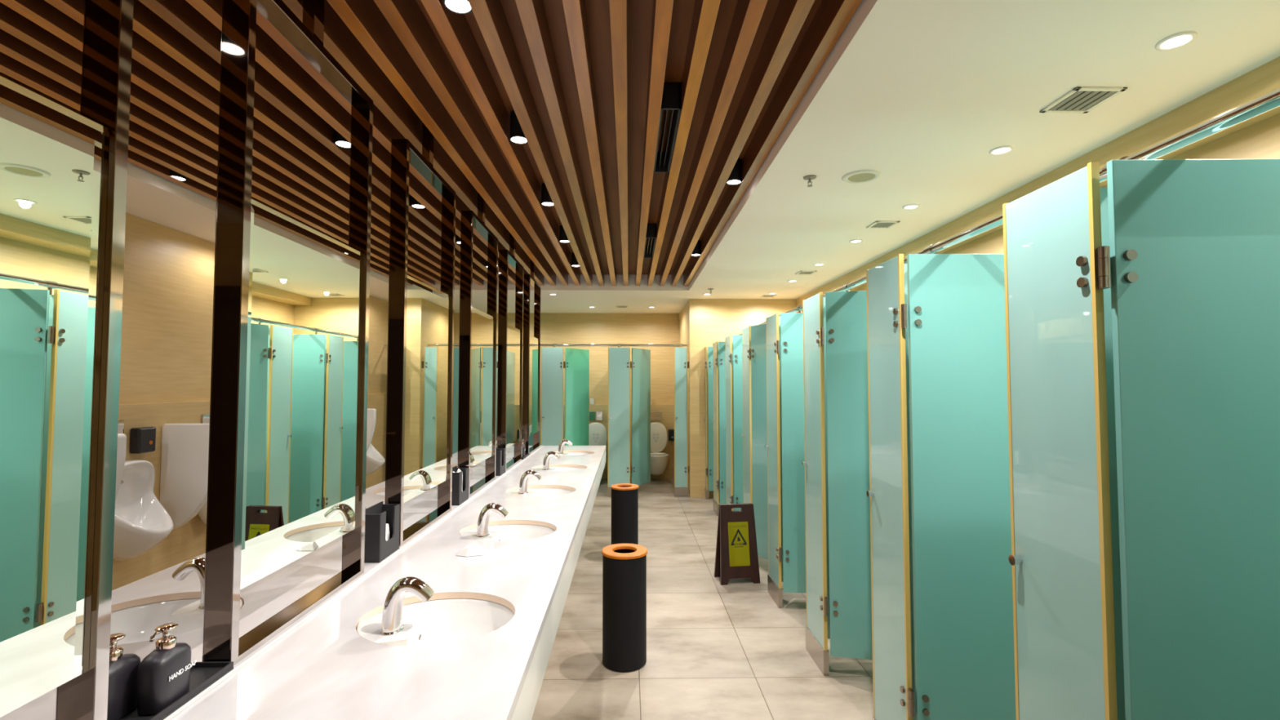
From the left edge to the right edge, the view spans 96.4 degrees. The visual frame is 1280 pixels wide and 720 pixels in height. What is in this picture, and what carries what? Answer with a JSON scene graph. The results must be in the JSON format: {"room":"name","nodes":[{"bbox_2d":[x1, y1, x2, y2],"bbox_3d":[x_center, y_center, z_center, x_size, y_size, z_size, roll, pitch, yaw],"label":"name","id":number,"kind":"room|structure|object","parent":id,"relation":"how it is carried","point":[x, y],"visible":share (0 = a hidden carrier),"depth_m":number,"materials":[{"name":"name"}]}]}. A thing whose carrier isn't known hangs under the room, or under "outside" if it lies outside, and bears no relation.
{"room":"public restroom","nodes":[
{"label":"public restroom","id":0,"kind":"room"},
{"bbox_2d":[118,213,388,404],"bbox_3d":[-3.489,0.352,3.971,0.100,2.660,10.500,0,-2,-1],"label":"wall","id":1,"kind":"structure","parent":0,"point":[167,316],"depth_m":4.19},
{"bbox_2d":[115,433,126,499],"bbox_3d":[-3.150,0.796,3.229,0.430,0.758,0.060,0,-2,-1],"label":"privacy screen","id":2,"kind":"object","parent":1,"relation":"attached to","point":[122,437],"visible":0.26,"depth_m":3.24,"materials":[{"name":"white ceramic"}]},
{"bbox_2d":[129,426,155,453],"bbox_3d":[-3.340,0.537,3.846,0.073,0.170,0.140,0,-2,-1],"label":"sensor","id":3,"kind":"object","parent":1,"relation":"attached to","point":[142,439],"visible":1,"depth_m":3.80,"materials":[{"name":"black plastic"}]},
{"bbox_2d":[112,420,173,560],"bbox_3d":[-3.196,0.829,3.657,0.355,0.878,0.394,0,-2,-1],"label":"urinal","id":4,"kind":"object","parent":1,"relation":"attached to","point":[141,522],"visible":0.64,"depth_m":3.69,"materials":[{"name":"white ceramic"}]},
{"bbox_2d":[159,422,209,530],"bbox_3d":[-3.166,0.830,4.058,0.430,0.758,0.060,0,-2,-1],"label":"privacy screen","id":5,"kind":"object","parent":1,"relation":"attached to","point":[184,452],"visible":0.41,"depth_m":4.03,"materials":[{"name":"white ceramic"}]},
{"bbox_2d":[197,413,209,524],"bbox_3d":[-3.212,0.862,4.466,0.355,0.878,0.394,0,-2,-1],"label":"urinal","id":6,"kind":"object","parent":1,"relation":"attached to","point":[206,417],"visible":0.02,"depth_m":4.32,"materials":[{"name":"white ceramic"}]},
{"bbox_2d":[197,501,207,524],"bbox_3d":[-3.209,1.005,4.460,0.360,0.655,0.400,0,-2,-1],"label":"bowl","id":7,"kind":"object","parent":6,"relation":"on","point":[202,513],"depth_m":4.30,"materials":[{"name":"white ceramic"}]},
{"bbox_2d":[111,393,386,590],"bbox_3d":[-3.408,0.990,3.886,0.060,1.380,10.380,0,-2,-1],"label":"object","id":8,"kind":"structure","parent":1,"relation":"attached to","point":[186,542],"depth_m":4.10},
{"bbox_2d":[366,408,376,451],"bbox_3d":[-3.214,0.929,6.465,0.430,0.758,0.060,0,-2,-1],"label":"privacy screen","id":9,"kind":"object","parent":1,"relation":"attached to","point":[371,412],"visible":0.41,"depth_m":6.45,"materials":[{"name":"white ceramic"}]},
{"bbox_2d":[365,443,385,475],"bbox_3d":[-3.260,0.961,6.894,0.355,0.878,0.394,0,-2,-1],"label":"urinal","id":10,"kind":"object","parent":1,"relation":"attached to","point":[375,460],"visible":0.26,"depth_m":6.83,"materials":[{"name":"white ceramic"}]},
{"bbox_2d":[453,312,679,404],"bbox_3d":[-0.614,0.571,9.324,6.060,2.660,0.100,0,-2,-1],"label":"wall","id":11,"kind":"structure","parent":0,"point":[555,328],"depth_m":9.31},
{"bbox_2d":[588,422,607,471],"bbox_3d":[-0.696,1.382,8.847,0.374,0.801,0.545,0,-2,-1],"label":"toilet","id":12,"kind":"object","parent":11,"relation":"attached to","point":[597,434],"visible":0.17,"depth_m":9.02,"materials":[{"name":"white ceramic"}]},
{"bbox_2d":[539,404,674,479],"bbox_3d":[-1.452,1.305,9.168,4.180,1.180,0.120,0,-2,-1],"label":"trim","id":13,"kind":"structure","parent":11,"relation":"attached to","point":[668,410],"depth_m":9.14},
{"bbox_2d":[650,422,668,475],"bbox_3d":[0.254,1.383,8.865,0.374,0.801,0.545,0,-2,-1],"label":"toilet","id":14,"kind":"object","parent":11,"relation":"attached to","point":[659,460],"visible":0.74,"depth_m":9.01,"materials":[{"name":"white ceramic"}]},
{"bbox_2d":[373,0,822,275],"bbox_3d":[-1.056,-1.271,2.874,3.480,0.105,8.280,0,-2,-1],"label":"ceiling","id":15,"kind":"structure","parent":0,"point":[639,12],"depth_m":2.65,"materials":[{"name":"brown wood"}]},
{"bbox_2d":[0,71,422,282],"bbox_3d":[-2.591,-1.147,2.890,0.055,0.139,8.173,0,-2,-1],"label":"ceiling slat","id":16,"kind":"object","parent":15,"relation":"attached to","point":[135,145],"visible":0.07,"depth_m":3.16,"materials":[{"name":"brown wood"}]},
{"bbox_2d":[0,51,435,284],"bbox_3d":[-2.444,-1.147,2.893,0.055,0.139,8.173,0,-2,-1],"label":"ceiling slat","id":17,"kind":"object","parent":15,"relation":"attached to","point":[11,67],"visible":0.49,"depth_m":2.92,"materials":[{"name":"brown wood"}]},
{"bbox_2d":[0,28,440,284],"bbox_3d":[-2.297,-1.147,2.896,0.055,0.139,8.173,0,-2,-1],"label":"ceiling slat","id":18,"kind":"object","parent":15,"relation":"attached to","point":[11,46],"visible":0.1,"depth_m":2.75,"materials":[{"name":"brown wood"}]},
{"bbox_2d":[0,2,459,285],"bbox_3d":[-2.150,-1.147,2.899,0.055,0.139,8.173,0,-2,-1],"label":"ceiling slat","id":19,"kind":"object","parent":15,"relation":"attached to","point":[11,22],"visible":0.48,"depth_m":2.57,"materials":[{"name":"brown wood"}]},
{"bbox_2d":[0,0,460,280],"bbox_3d":[-2.003,-1.147,2.902,0.055,0.139,8.173,0,-2,-1],"label":"ceiling slat","id":20,"kind":"object","parent":15,"relation":"attached to","point":[42,13],"visible":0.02,"depth_m":2.46,"materials":[{"name":"brown wood"}]},
{"bbox_2d":[128,149,388,276],"bbox_3d":[-2.737,-1.148,2.887,0.055,0.139,8.173,0,-2,-1],"label":"ceiling slat","id":21,"kind":"object","parent":15,"relation":"attached to","point":[134,158],"visible":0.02,"depth_m":3.35,"materials":[{"name":"brown wood"}]},
{"bbox_2d":[44,0,484,285],"bbox_3d":[-1.856,-1.147,2.905,0.055,0.139,8.173,0,-2,-1],"label":"ceiling slat","id":22,"kind":"object","parent":15,"relation":"attached to","point":[144,51],"visible":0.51,"depth_m":2.46,"materials":[{"name":"brown wood"}]},
{"bbox_2d":[133,0,487,282],"bbox_3d":[-1.709,-1.147,2.908,0.055,0.139,8.173,0,-2,-1],"label":"ceiling slat","id":23,"kind":"object","parent":15,"relation":"attached to","point":[146,23],"visible":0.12,"depth_m":2.56,"materials":[{"name":"brown wood"}]},
{"bbox_2d":[138,0,498,281],"bbox_3d":[-1.562,-1.147,2.910,0.055,0.139,8.173,0,-2,-1],"label":"ceiling slat","id":24,"kind":"object","parent":15,"relation":"attached to","point":[180,15],"visible":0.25,"depth_m":2.41,"materials":[{"name":"brown wood"}]},
{"bbox_2d":[334,129,350,148],"bbox_3d":[-1.486,-1.148,2.881,0.090,0.130,0.090,0,-2,-1],"label":"recessed light","id":25,"kind":"object","parent":15,"relation":"in","point":[340,140],"visible":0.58,"depth_m":2.85,"materials":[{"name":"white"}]},
{"bbox_2d":[185,0,515,284],"bbox_3d":[-1.415,-1.147,2.913,0.055,0.139,8.173,0,-2,-1],"label":"ceiling slat","id":26,"kind":"object","parent":15,"relation":"attached to","point":[269,55],"visible":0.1,"depth_m":2.43,"materials":[{"name":"brown wood"}]},
{"bbox_2d":[256,8,531,285],"bbox_3d":[-1.268,-1.146,2.916,0.055,0.139,8.173,0,-2,-1],"label":"ceiling slat","id":27,"kind":"object","parent":15,"relation":"attached to","point":[384,131],"visible":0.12,"depth_m":2.68,"materials":[{"name":"brown wood"}]},
{"bbox_2d":[282,0,544,285],"bbox_3d":[-1.121,-1.146,2.919,0.055,0.139,8.173,0,-2,-1],"label":"ceiling slat","id":28,"kind":"object","parent":15,"relation":"attached to","point":[340,42],"visible":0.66,"depth_m":2.52,"materials":[{"name":"brown wood"}]},
{"bbox_2d":[326,0,555,285],"bbox_3d":[-0.974,-1.146,2.922,0.055,0.139,8.173,0,-2,-1],"label":"ceiling slat","id":29,"kind":"object","parent":15,"relation":"attached to","point":[364,19],"visible":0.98,"depth_m":2.52,"materials":[{"name":"brown wood"}]},
{"bbox_2d":[443,0,471,14],"bbox_3d":[-0.577,-1.192,1.819,0.090,0.130,0.090,0,-2,-1],"label":"recessed light","id":30,"kind":"object","parent":15,"relation":"in","point":[458,6],"visible":1,"depth_m":1.82,"materials":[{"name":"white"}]},
{"bbox_2d":[373,0,568,285],"bbox_3d":[-0.827,-1.146,2.925,0.055,0.139,8.173,0,-2,-1],"label":"ceiling slat","id":31,"kind":"object","parent":15,"relation":"attached to","point":[406,18],"visible":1,"depth_m":2.53,"materials":[{"name":"brown wood"}]},
{"bbox_2d":[421,0,580,285],"bbox_3d":[-0.680,-1.146,2.928,0.055,0.139,8.173,0,-2,-1],"label":"ceiling slat","id":32,"kind":"object","parent":15,"relation":"attached to","point":[454,29],"visible":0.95,"depth_m":2.50,"materials":[{"name":"brown wood"}]},
{"bbox_2d":[510,110,527,143],"bbox_3d":[-0.597,-1.151,2.828,0.090,0.130,0.090,0,-2,-1],"label":"recessed light","id":33,"kind":"object","parent":15,"relation":"in","point":[517,135],"visible":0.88,"depth_m":2.79,"materials":[{"name":"black metal"}]},
{"bbox_2d":[467,0,591,285],"bbox_3d":[-0.533,-1.146,2.931,0.055,0.139,8.173,0,-2,-1],"label":"ceiling slat","id":34,"kind":"object","parent":15,"relation":"attached to","point":[490,16],"visible":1,"depth_m":2.50,"materials":[{"name":"brown wood"}]},
{"bbox_2d":[541,182,554,206],"bbox_3d":[-0.617,-1.109,3.837,0.090,0.130,0.090,0,-2,-1],"label":"recessed light","id":35,"kind":"object","parent":15,"relation":"in","point":[546,200],"visible":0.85,"depth_m":3.80,"materials":[{"name":"black metal"}]},
{"bbox_2d":[515,0,604,285],"bbox_3d":[-0.386,-1.146,2.934,0.055,0.139,8.173,0,-2,-1],"label":"ceiling slat","id":36,"kind":"object","parent":15,"relation":"attached to","point":[532,15],"visible":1,"depth_m":2.49,"materials":[{"name":"brown wood"}]},
{"bbox_2d":[561,0,616,285],"bbox_3d":[-0.239,-1.146,2.937,0.055,0.139,8.173,0,-2,-1],"label":"ceiling slat","id":37,"kind":"object","parent":15,"relation":"attached to","point":[575,11],"visible":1,"depth_m":2.46,"materials":[{"name":"brown wood"}]},
{"bbox_2d":[608,0,628,285],"bbox_3d":[-0.092,-1.145,2.939,0.055,0.139,8.173,0,-2,-1],"label":"ceiling slat","id":38,"kind":"object","parent":15,"relation":"attached to","point":[618,8],"visible":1,"depth_m":2.49,"materials":[{"name":"brown wood"}]},
{"bbox_2d":[643,223,656,257],"bbox_3d":[0.085,-1.064,5.160,0.090,0.118,0.780,0,-2,-1],"label":"ceiling vent","id":39,"kind":"object","parent":15,"relation":"in","point":[651,228],"visible":0.82,"depth_m":4.99,"materials":[{"name":"black metal"}]},
{"bbox_2d":[635,0,673,285],"bbox_3d":[0.055,-1.145,2.942,0.055,0.139,8.173,0,-2,-1],"label":"ceiling slat","id":40,"kind":"object","parent":15,"relation":"attached to","point":[662,11],"visible":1,"depth_m":2.46,"materials":[{"name":"brown wood"}]},
{"bbox_2d":[653,82,680,172],"bbox_3d":[0.130,-1.156,2.918,0.090,0.118,0.770,0,-2,-1],"label":"ceiling vent","id":41,"kind":"object","parent":15,"relation":"in","point":[671,97],"visible":0.8,"depth_m":2.77,"materials":[{"name":"black metal"}]},
{"bbox_2d":[647,0,720,285],"bbox_3d":[0.202,-1.145,2.945,0.055,0.139,8.173,0,-2,-1],"label":"ceiling slat","id":42,"kind":"object","parent":15,"relation":"attached to","point":[705,11],"visible":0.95,"depth_m":2.40,"materials":[{"name":"brown wood"}]},
{"bbox_2d":[659,0,767,285],"bbox_3d":[0.349,-1.145,2.948,0.055,0.139,8.173,0,-2,-1],"label":"ceiling slat","id":43,"kind":"object","parent":15,"relation":"attached to","point":[748,14],"visible":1,"depth_m":2.50,"materials":[{"name":"brown wood"}]},
{"bbox_2d":[726,158,742,185],"bbox_3d":[0.562,-1.126,3.421,0.090,0.130,0.090,0,-2,-1],"label":"recessed light","id":44,"kind":"object","parent":15,"relation":"in","point":[735,178],"visible":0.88,"depth_m":3.38,"materials":[{"name":"black metal"}]},
{"bbox_2d":[671,0,814,285],"bbox_3d":[0.496,-1.145,2.951,0.055,0.139,8.173,0,-2,-1],"label":"ceiling slat","id":45,"kind":"object","parent":15,"relation":"attached to","point":[789,16],"visible":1,"depth_m":2.50,"materials":[{"name":"brown wood"}]},
{"bbox_2d":[683,0,862,285],"bbox_3d":[0.643,-1.145,2.954,0.055,0.139,8.173,0,-2,-1],"label":"ceiling slat","id":46,"kind":"object","parent":15,"relation":"attached to","point":[831,18],"visible":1,"depth_m":2.49,"materials":[{"name":"brown wood"}]},
{"bbox_2d":[531,478,873,719],"bbox_3d":[-0.510,1.724,3.974,6.060,0.080,10.700,0,-2,-1],"label":"floor","id":47,"kind":"structure","parent":0,"point":[715,651],"depth_m":3.26,"materials":[{"name":"tile"}]},
{"bbox_2d":[0,445,605,719],"bbox_3d":[-1.061,1.230,3.047,1.492,0.830,6.730,0,-2,-1],"label":"countertop","id":48,"kind":"structure","parent":47,"relation":"on","point":[319,667],"depth_m":1.65,"materials":[{"name":"white stone"}]},
{"bbox_2d":[0,0,133,719],"bbox_3d":[-1.015,-0.291,0.748,0.069,2.023,0.700,0,-2,-1],"label":"vanity mirror","id":49,"kind":"object","parent":48,"relation":"on","point":[64,171],"visible":1,"depth_m":0.99,"materials":[{"name":"clear mirror"}]},
{"bbox_2d":[119,661,233,719],"bbox_3d":[-1.028,0.732,1.223,0.097,0.018,0.321,0,-2,-1],"label":"soap tray","id":50,"kind":"object","parent":48,"relation":"on","point":[202,674],"visible":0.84,"depth_m":1.30,"materials":[{"name":"black plastic"}]},
{"bbox_2d":[106,633,141,719],"bbox_3d":[-1.086,0.650,1.175,0.060,0.164,0.100,0,-2,3],"label":"soap bottle","id":51,"kind":"object","parent":50,"relation":"on","point":[123,668],"visible":0.56,"depth_m":1.17,"materials":[{"name":"black plastic"}]},
{"bbox_2d":[137,622,196,715],"bbox_3d":[-1.017,0.653,1.227,0.061,0.164,0.100,0,-2,-1],"label":"soap bottle","id":52,"kind":"object","parent":50,"relation":"on","point":[163,676],"visible":1,"depth_m":1.20,"materials":[{"name":"black plastic"}]},
{"bbox_2d":[110,591,244,644],"bbox_3d":[-1.462,0.847,1.723,0.483,0.152,0.424,0,-2,-1],"label":"basin","id":53,"kind":"object","parent":48,"relation":"in","point":[137,619],"visible":0.21,"depth_m":1.85,"materials":[{"name":"white ceramic"}]},
{"bbox_2d":[172,556,205,609],"bbox_3d":[-1.407,0.704,1.820,0.147,0.150,0.076,0,-2,-1],"label":"faucet","id":54,"kind":"object","parent":48,"relation":"on","point":[196,564],"visible":0.56,"depth_m":1.80,"materials":[{"name":"silver metal"}]},
{"bbox_2d":[202,0,373,665],"bbox_3d":[-1.035,-0.249,1.780,0.069,2.023,0.700,0,-2,-1],"label":"vanity mirror","id":55,"kind":"object","parent":48,"relation":"on","point":[287,455],"visible":0.94,"depth_m":1.59,"materials":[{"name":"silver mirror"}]},
{"bbox_2d":[240,198,363,590],"bbox_3d":[-1.035,0.092,1.766,0.046,1.000,0.647,0,-2,-1],"label":"mirror glass","id":56,"kind":"object","parent":55,"relation":"attached to","point":[301,449],"depth_m":1.69,"materials":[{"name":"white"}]},
{"bbox_2d":[364,501,399,563],"bbox_3d":[-1.042,0.686,2.298,0.076,0.197,0.190,0,-2,-1],"label":"holder","id":57,"kind":"object","parent":48,"relation":"on","point":[382,521],"visible":0.84,"depth_m":2.24,"materials":[{"name":"black plastic"}]},
{"bbox_2d":[380,576,434,635],"bbox_3d":[-0.663,0.697,1.635,0.147,0.150,0.076,0,-2,-1],"label":"faucet","id":58,"kind":"object","parent":48,"relation":"on","point":[392,614],"visible":1,"depth_m":1.61,"materials":[{"name":"silver metal"}]},
{"bbox_2d":[384,122,455,546],"bbox_3d":[-1.055,-0.207,2.812,0.069,2.023,0.700,0,-2,-1],"label":"vanity mirror","id":59,"kind":"object","parent":48,"relation":"on","point":[420,361],"visible":0.88,"depth_m":2.67,"materials":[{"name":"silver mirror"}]},
{"bbox_2d":[403,275,450,502],"bbox_3d":[-1.055,0.134,2.798,0.046,1.000,0.647,0,-2,-1],"label":"mirror glass","id":60,"kind":"object","parent":59,"relation":"attached to","point":[427,351],"depth_m":2.76,"materials":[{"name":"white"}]},
{"bbox_2d":[355,591,515,646],"bbox_3d":[-0.608,0.847,1.720,0.483,0.152,0.424,0,-2,-1],"label":"basin","id":61,"kind":"object","parent":48,"relation":"in","point":[447,617],"visible":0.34,"depth_m":1.88,"materials":[{"name":"beige ceramic"}]},
{"bbox_2d":[451,466,468,505],"bbox_3d":[-1.062,0.728,3.330,0.076,0.197,0.190,0,-2,-1],"label":"holder","id":62,"kind":"object","parent":48,"relation":"on","point":[460,493],"visible":0.84,"depth_m":3.27,"materials":[{"name":"black"}]},
{"bbox_2d":[457,191,497,497],"bbox_3d":[-1.076,-0.165,3.844,0.069,2.023,0.700,0,-2,-1],"label":"vanity mirror","id":63,"kind":"object","parent":48,"relation":"on","point":[477,343],"visible":0.86,"depth_m":3.69,"materials":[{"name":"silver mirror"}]},
{"bbox_2d":[470,306,494,467],"bbox_3d":[-1.076,0.176,3.829,0.046,1.000,0.647,0,-2,-1],"label":"mirror glass","id":64,"kind":"object","parent":63,"relation":"attached to","point":[482,324],"depth_m":3.81,"materials":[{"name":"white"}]},
{"bbox_2d":[475,502,508,537],"bbox_3d":[-0.683,0.738,2.649,0.147,0.150,0.076,0,-2,-1],"label":"faucet","id":65,"kind":"object","parent":48,"relation":"on","point":[482,526],"visible":1,"depth_m":2.63,"materials":[{"name":"silver metal"}]},
{"bbox_2d":[495,446,506,475],"bbox_3d":[-1.083,0.770,4.362,0.076,0.197,0.190,0,-2,-1],"label":"holder","id":66,"kind":"object","parent":48,"relation":"on","point":[500,453],"visible":0.64,"depth_m":4.29,"materials":[{"name":"black plastic"}]},
{"bbox_2d":[459,520,556,541],"bbox_3d":[-0.628,0.888,2.734,0.483,0.152,0.424,0,-2,-1],"label":"basin","id":67,"kind":"object","parent":48,"relation":"in","point":[504,530],"visible":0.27,"depth_m":2.91,"materials":[{"name":"white ceramic"}]},
{"bbox_2d":[497,232,524,471],"bbox_3d":[-1.096,-0.122,4.875,0.069,2.023,0.700,0,-2,-1],"label":"vanity mirror","id":68,"kind":"object","parent":48,"relation":"on","point":[510,339],"visible":0.81,"depth_m":4.73,"materials":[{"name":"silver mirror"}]},
{"bbox_2d":[506,324,521,448],"bbox_3d":[-1.096,0.219,4.862,0.046,1.000,0.647,0,-2,-1],"label":"mirror glass","id":69,"kind":"object","parent":68,"relation":"attached to","point":[513,366],"depth_m":4.87,"materials":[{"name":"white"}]},
{"bbox_2d":[518,470,541,494],"bbox_3d":[-0.703,0.779,3.663,0.147,0.150,0.076,0,-2,-1],"label":"faucet","id":70,"kind":"object","parent":48,"relation":"on","point":[524,479],"visible":1,"depth_m":3.64,"materials":[{"name":"silver metal"}]},
{"bbox_2d":[522,259,541,453],"bbox_3d":[-1.117,-0.080,5.907,0.069,2.023,0.700,0,-2,-1],"label":"vanity mirror","id":71,"kind":"object","parent":48,"relation":"on","point":[531,344],"visible":0.81,"depth_m":5.72,"materials":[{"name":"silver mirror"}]},
{"bbox_2d":[528,334,538,435],"bbox_3d":[-1.117,0.261,5.893,0.046,1.000,0.647,0,-2,-1],"label":"mirror glass","id":72,"kind":"object","parent":71,"relation":"attached to","point":[533,340],"depth_m":5.87,"materials":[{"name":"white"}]},
{"bbox_2d":[506,484,576,496],"bbox_3d":[-0.648,0.930,3.748,0.483,0.152,0.424,0,-2,-1],"label":"basin","id":73,"kind":"object","parent":48,"relation":"in","point":[533,490],"visible":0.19,"depth_m":3.93,"materials":[{"name":"white ceramic"}]},
{"bbox_2d":[542,451,560,470],"bbox_3d":[-0.723,0.821,4.677,0.147,0.150,0.076,0,-2,-1],"label":"faucet","id":74,"kind":"object","parent":48,"relation":"on","point":[546,460],"visible":1,"depth_m":4.65,"materials":[{"name":"silver metal"}]},
{"bbox_2d":[532,464,586,471],"bbox_3d":[-0.668,0.971,4.762,0.483,0.152,0.424,0,-2,-1],"label":"basin","id":75,"kind":"object","parent":48,"relation":"in","point":[553,467],"visible":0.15,"depth_m":4.95,"materials":[{"name":"white ceramic"}]},
{"bbox_2d":[452,347,458,453],"bbox_3d":[-2.707,0.857,8.354,0.879,2.009,1.452,0,-2,-1],"label":"stall","id":76,"kind":"object","parent":47,"relation":"on","point":[455,371],"visible":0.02,"depth_m":7.74,"materials":[{"name":"teal glass"}]},
{"bbox_2d":[384,343,687,347],"bbox_3d":[-1.427,-0.193,7.938,4.180,0.068,0.042,0,-2,-1],"label":"rail","id":77,"kind":"object","parent":76,"relation":"on","point":[553,345],"visible":0.48,"depth_m":7.94,"materials":[{"name":"silver metal"}]},
{"bbox_2d":[540,346,589,445],"bbox_3d":[-0.998,0.858,8.362,0.561,2.009,1.458,0,-2,5],"label":"stall","id":78,"kind":"object","parent":47,"relation":"on","point":[565,376],"visible":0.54,"depth_m":7.73,"materials":[{"name":"teal glass"}]},
{"bbox_2d":[601,543,647,671],"bbox_3d":[-0.085,1.346,3.137,0.252,0.606,0.252,0,-2,-1],"label":"waste bin","id":79,"kind":"object","parent":47,"relation":"on","point":[624,565],"visible":1,"depth_m":3.04,"materials":[{"name":"black metal"}]},
{"bbox_2d":[610,483,639,544],"bbox_3d":[-0.137,1.426,5.094,0.252,0.606,0.252,2,-3,-41],"label":"waste bin","id":80,"kind":"object","parent":47,"relation":"on","point":[624,496],"visible":0.75,"depth_m":5.00,"materials":[{"name":"black metal"}]},
{"bbox_2d":[607,346,650,497],"bbox_3d":[-0.107,0.858,8.380,0.543,2.009,1.458,0,-2,5],"label":"stall","id":81,"kind":"object","parent":47,"relation":"on","point":[620,469],"visible":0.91,"depth_m":7.73,"materials":[{"name":"teal glass"}]},
{"bbox_2d":[674,346,689,497],"bbox_3d":[0.566,0.831,7.716,0.209,2.009,0.046,0,-2,-1],"label":"stall","id":82,"kind":"object","parent":47,"relation":"on","point":[682,469],"visible":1,"depth_m":7.71,"materials":[{"name":"teal laminate"}]},
{"bbox_2d":[703,346,713,499],"bbox_3d":[1.139,0.823,7.524,0.619,2.009,0.160,-1,-2,15],"label":"stall","id":83,"kind":"object","parent":47,"relation":"on","point":[708,417],"visible":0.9,"depth_m":7.52,"materials":[{"name":"teal glass"}]},
{"bbox_2d":[711,341,726,515],"bbox_3d":[1.567,0.789,6.686,1.438,2.009,0.337,0,-2,5],"label":"stall","id":84,"kind":"object","parent":47,"relation":"on","point":[718,348],"visible":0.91,"depth_m":6.61,"materials":[{"name":"teal glass"}]},
{"bbox_2d":[724,334,743,511],"bbox_3d":[1.598,0.755,5.851,1.432,2.009,0.349,0,-2,-1],"label":"stall","id":85,"kind":"object","parent":47,"relation":"on","point":[734,377],"visible":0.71,"depth_m":5.71,"materials":[{"name":"teal glass"}]},
{"bbox_2d":[714,502,759,585],"bbox_3d":[0.750,1.413,4.442,0.308,0.582,0.199,0,-2,-8],"label":"caution sign","id":86,"kind":"object","parent":47,"relation":"on","point":[736,557],"visible":1,"depth_m":4.39,"materials":[{"name":"brown plastic"}]},
{"bbox_2d":[740,324,768,559],"bbox_3d":[1.621,0.708,4.702,1.432,2.009,0.852,0,-2,-1],"label":"stall","id":87,"kind":"object","parent":47,"relation":"on","point":[754,435],"visible":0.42,"depth_m":4.72,"materials":[{"name":"teal glass"}]},
{"bbox_2d":[764,312,806,608],"bbox_3d":[1.620,0.679,3.991,1.438,2.009,0.340,0,-2,5],"label":"stall","id":88,"kind":"object","parent":47,"relation":"on","point":[784,332],"visible":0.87,"depth_m":3.90,"materials":[{"name":"teal glass"}]},
{"bbox_2d":[801,290,872,675],"bbox_3d":[1.635,0.641,3.059,1.438,2.009,0.409,0,-2,5],"label":"stall","id":89,"kind":"object","parent":47,"relation":"on","point":[836,463],"visible":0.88,"depth_m":2.99,"materials":[{"name":"teal glass"}]},
{"bbox_2d":[866,253,1016,719],"bbox_3d":[1.669,0.609,2.265,1.432,2.009,0.339,0,-2,-1],"label":"stall","id":90,"kind":"object","parent":47,"relation":"on","point":[939,492],"visible":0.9,"depth_m":2.11,"materials":[{"name":"teal glass"}]},
{"bbox_2d":[1002,159,1279,719],"bbox_3d":[1.687,0.572,1.363,1.432,2.009,0.349,0,-2,-1],"label":"stall","id":91,"kind":"object","parent":47,"relation":"on","point":[1142,309],"visible":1,"depth_m":1.22,"materials":[{"name":"teal glass"}]},
{"bbox_2d":[125,0,1279,313],"bbox_3d":[-0.510,-1.154,4.091,6.060,0.360,10.700,0,-2,-1],"label":"ceiling","id":92,"kind":"structure","parent":0,"point":[919,94],"depth_m":2.54,"materials":[{"name":"white paint"}]},
{"bbox_2d":[842,168,880,183],"bbox_3d":[1.219,-1.007,3.148,0.200,0.010,0.200,0,-2,-1],"label":"ceiling speaker","id":93,"kind":"object","parent":92,"relation":"attached to","point":[860,176],"visible":1,"depth_m":3.13,"materials":[{"name":"white plastic"}]},
{"bbox_2d":[848,173,875,182],"bbox_3d":[1.219,-1.007,3.148,0.144,0.003,0.144,0,-2,-1],"label":"grille","id":94,"kind":"object","parent":93,"relation":"attached to","point":[852,177],"depth_m":3.15,"materials":[{"name":"beige"}]},
{"bbox_2d":[866,220,900,228],"bbox_3d":[1.740,-0.969,4.098,0.170,0.008,0.170,0,-2,-1],"label":"ceiling vent","id":95,"kind":"object","parent":92,"relation":"in","point":[878,224],"visible":1,"depth_m":4.09,"materials":[{"name":"white plastic"}]},
{"bbox_2d":[988,145,1013,155],"bbox_3d":[1.766,-1.023,2.796,0.104,0.007,0.104,0,-2,-1],"label":"recessed light","id":96,"kind":"object","parent":92,"relation":"in","point":[1006,148],"visible":1,"depth_m":2.79,"materials":[{"name":"white"}]},
{"bbox_2d":[1039,86,1127,113],"bbox_3d":[1.776,-1.043,2.300,0.200,0.008,0.200,0,-2,-1],"label":"ceiling vent","id":97,"kind":"object","parent":92,"relation":"in","point":[1080,100],"visible":1,"depth_m":2.29,"materials":[{"name":"white plastic"}]},
{"bbox_2d":[1155,31,1197,51],"bbox_3d":[1.784,-1.060,1.903,0.104,0.007,0.104,0,-2,-1],"label":"recessed light","id":98,"kind":"object","parent":92,"relation":"in","point":[1178,40],"visible":1,"depth_m":1.90,"materials":[{"name":"white"}]},
{"bbox_2d":[679,298,803,497],"bbox_3d":[1.492,0.537,8.501,1.680,2.660,1.630,0,-2,-1],"label":"wall","id":99,"kind":"structure","parent":0,"point":[703,322],"depth_m":7.72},
{"bbox_2d":[722,88,1279,341],"bbox_3d":[1.176,-0.391,3.277,0.042,0.084,8.870,0,-2,-1],"label":"rail","id":100,"kind":"object","parent":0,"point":[1271,100],"visible":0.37,"depth_m":1.29,"materials":[{"name":"silver metal"}]},
{"bbox_2d":[851,113,1279,291],"bbox_3d":[2.470,0.357,4.088,0.100,2.660,10.500,0,-2,-1],"label":"wall","id":101,"kind":"structure","parent":0,"point":[1260,140],"depth_m":2.36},
{"bbox_2d":[795,56,1279,306],"bbox_3d":[2.321,-0.953,3.323,0.230,0.104,8.870,0,-2,-1],"label":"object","id":102,"kind":"structure","parent":101,"relation":"attached to","point":[1264,79],"depth_m":2.56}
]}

